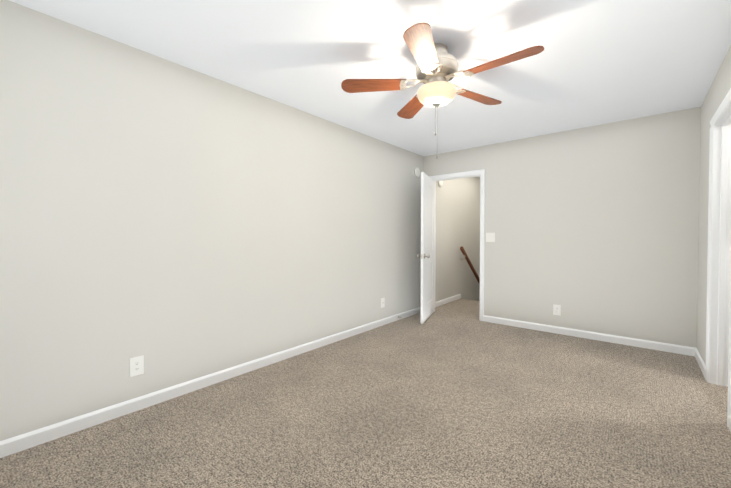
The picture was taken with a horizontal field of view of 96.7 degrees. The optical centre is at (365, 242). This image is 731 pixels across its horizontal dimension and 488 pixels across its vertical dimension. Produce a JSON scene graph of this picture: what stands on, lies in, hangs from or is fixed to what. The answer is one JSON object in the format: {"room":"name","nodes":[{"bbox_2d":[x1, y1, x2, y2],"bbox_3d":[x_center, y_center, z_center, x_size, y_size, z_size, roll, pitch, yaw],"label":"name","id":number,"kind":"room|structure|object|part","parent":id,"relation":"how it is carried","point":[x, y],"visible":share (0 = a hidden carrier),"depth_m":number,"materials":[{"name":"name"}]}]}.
{"room":"empty bedroom","nodes":[
{"label":"empty bedroom","id":0,"kind":"room"},
{"bbox_2d":[0,0,479,440],"bbox_3d":[0.933,1.365,5.271,0.120,5.440,10.240,1,1,40],"label":"wall","id":1,"kind":"structure","parent":0,"point":[173,223],"depth_m":2.35,"materials":[{"name":"beige paint"}]},
{"bbox_2d":[130,355,143,376],"bbox_3d":[-1.548,0.837,2.200,0.007,0.127,0.080,1,1,40],"label":"electrical outlet","id":2,"kind":"object","parent":1,"relation":"attached to","point":[136,366],"visible":1,"depth_m":2.20,"materials":[{"name":"white plastic"}]},
{"bbox_2d":[0,307,420,457],"bbox_3d":[-0.647,1.076,3.263,0.030,0.085,4.900,1,1,40],"label":"baseboard","id":3,"kind":"structure","parent":1,"relation":"attached to","point":[18,443],"depth_m":2.31,"materials":[{"name":"white paint"}]},
{"bbox_2d":[381,298,384,307],"bbox_3d":[0.234,0.801,4.321,0.016,0.127,0.080,1,1,40],"label":"outlet","id":4,"kind":"object","parent":1,"relation":"attached to","point":[382,302],"visible":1,"depth_m":4.32,"materials":[{"name":"white plastic"}]},
{"bbox_2d":[413,167,419,176],"bbox_3d":[0.778,-1.064,4.917,0.046,0.145,0.145,1,1,40],"label":"smoke detector","id":5,"kind":"object","parent":1,"relation":"attached to","point":[416,171],"visible":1,"depth_m":4.89,"materials":[{"name":"white plastic"}]},
{"bbox_2d":[437,181,442,186],"bbox_3d":[1.266,-1.019,5.500,0.046,0.145,0.145,1,1,40],"label":"smoke detector","id":6,"kind":"object","parent":1,"relation":"attached to","point":[439,183],"visible":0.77,"depth_m":5.47,"materials":[{"name":"white plastic"}]},
{"bbox_2d":[435,294,460,306],"bbox_3d":[1.409,1.035,5.730,0.014,0.085,1.284,1,1,40],"label":"baseboard","id":7,"kind":"structure","parent":1,"relation":"attached to","point":[456,297],"depth_m":5.78,"materials":[{"name":"white paint"}]},
{"bbox_2d":[460,246,479,293],"bbox_3d":[2.486,0.985,6.944,0.107,1.853,2.306,1,1,40],"label":"handrail","id":8,"kind":"object","parent":1,"relation":"attached to","point":[469,263],"visible":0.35,"depth_m":6.32,"materials":[{"name":"brown wood"}]},
{"bbox_2d":[0,298,730,487],"bbox_3d":[1.432,1.184,2.359,4.620,0.100,6.420,1,1,40],"label":"floor","id":9,"kind":"structure","parent":0,"point":[458,393],"depth_m":2.04,"materials":[{"name":"carpet"}]},
{"bbox_2d":[9,0,730,177],"bbox_3d":[2.704,-1.390,3.742,4.740,0.120,10.240,1,1,40],"label":"ceiling","id":10,"kind":"structure","parent":0,"point":[596,62],"depth_m":2.23,"materials":[{"name":"white paint"}]},
{"bbox_2d":[341,22,543,158],"bbox_3d":[0.522,-0.935,2.166,1.189,0.735,1.244,1,1,40],"label":"ceiling fan","id":11,"kind":"object","parent":10,"relation":"hanging from","point":[437,68],"visible":1,"depth_m":2.11,"materials":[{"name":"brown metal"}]},
{"bbox_3d":[0.481,-0.754,2.203,0.064,0.372,0.064,1,1,40],"label":"cord","id":12,"kind":"part","parent":11,"relation":"part of","materials":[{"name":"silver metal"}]},
{"bbox_3d":[0.481,-0.985,2.199,0.261,0.104,0.261,1,1,40],"label":"lamp shade","id":13,"kind":"part","parent":11,"relation":"part of","materials":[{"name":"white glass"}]},
{"bbox_2d":[424,107,700,347],"bbox_3d":[2.122,-0.117,4.198,3.050,2.440,0.120,1,1,40],"label":"wall","id":14,"kind":"structure","parent":0,"point":[594,228],"depth_m":3.69,"materials":[{"name":"beige paint"}]},
{"bbox_2d":[417,172,433,323],"bbox_3d":[0.901,0.071,4.684,0.177,2.023,0.760,0,1,23],"label":"door","id":15,"kind":"structure","parent":14,"relation":"in","point":[427,247],"depth_m":4.56,"materials":[{"name":"white paint"}]},
{"bbox_2d":[429,169,484,320],"bbox_3d":[1.356,0.036,4.843,0.874,2.112,0.154,1,1,40],"label":"door frame","id":16,"kind":"structure","parent":14,"relation":"attached to","point":[468,174],"depth_m":4.54,"materials":[{"name":"white paint"}]},
{"bbox_2d":[486,233,494,241],"bbox_3d":[1.710,-0.071,4.454,0.124,0.127,0.017,1,1,40],"label":"light switch","id":17,"kind":"object","parent":14,"relation":"attached to","point":[490,237],"visible":1,"depth_m":4.46,"materials":[{"name":"white plastic"}]},
{"bbox_2d":[553,304,560,315],"bbox_3d":[2.331,0.822,3.957,0.080,0.127,0.007,1,1,40],"label":"electrical outlet","id":18,"kind":"object","parent":14,"relation":"attached to","point":[556,309],"visible":1,"depth_m":3.95,"materials":[{"name":"white plastic"}]},
{"bbox_2d":[484,315,691,355],"bbox_3d":[2.448,1.066,3.858,2.088,0.085,0.014,1,1,40],"label":"baseboard","id":19,"kind":"structure","parent":14,"relation":"attached to","point":[672,348],"depth_m":3.70,"materials":[{"name":"white paint"}]},
{"bbox_2d":[697,45,730,364],"bbox_3d":[1.726,-0.067,1.256,0.120,2.440,5.140,1,1,40],"label":"wall","id":20,"kind":"structure","parent":0,"point":[719,88],"depth_m":2.87,"materials":[{"name":"beige paint"}]},
{"bbox_2d":[692,347,705,376],"bbox_3d":[3.011,1.082,2.915,0.014,0.085,0.658,1,1,40],"label":"baseboard","id":21,"kind":"structure","parent":20,"relation":"attached to","point":[695,352],"depth_m":2.97,"materials":[{"name":"white paint"}]},
{"bbox_2d":[705,88,730,426],"bbox_3d":[2.574,0.079,2.271,0.154,2.112,0.864,1,1,40],"label":"door frame","id":22,"kind":"structure","parent":20,"relation":"attached to","point":[718,344],"depth_m":2.56,"materials":[{"name":"white paint"}]},
{"bbox_2d":[728,414,730,431],"bbox_3d":[1.173,1.119,0.721,0.014,0.085,3.338,1,1,40],"label":"baseboard","id":23,"kind":"structure","parent":20,"relation":"attached to","point":[729,420],"depth_m":1.98,"materials":[{"name":"white paint"}]}
]}

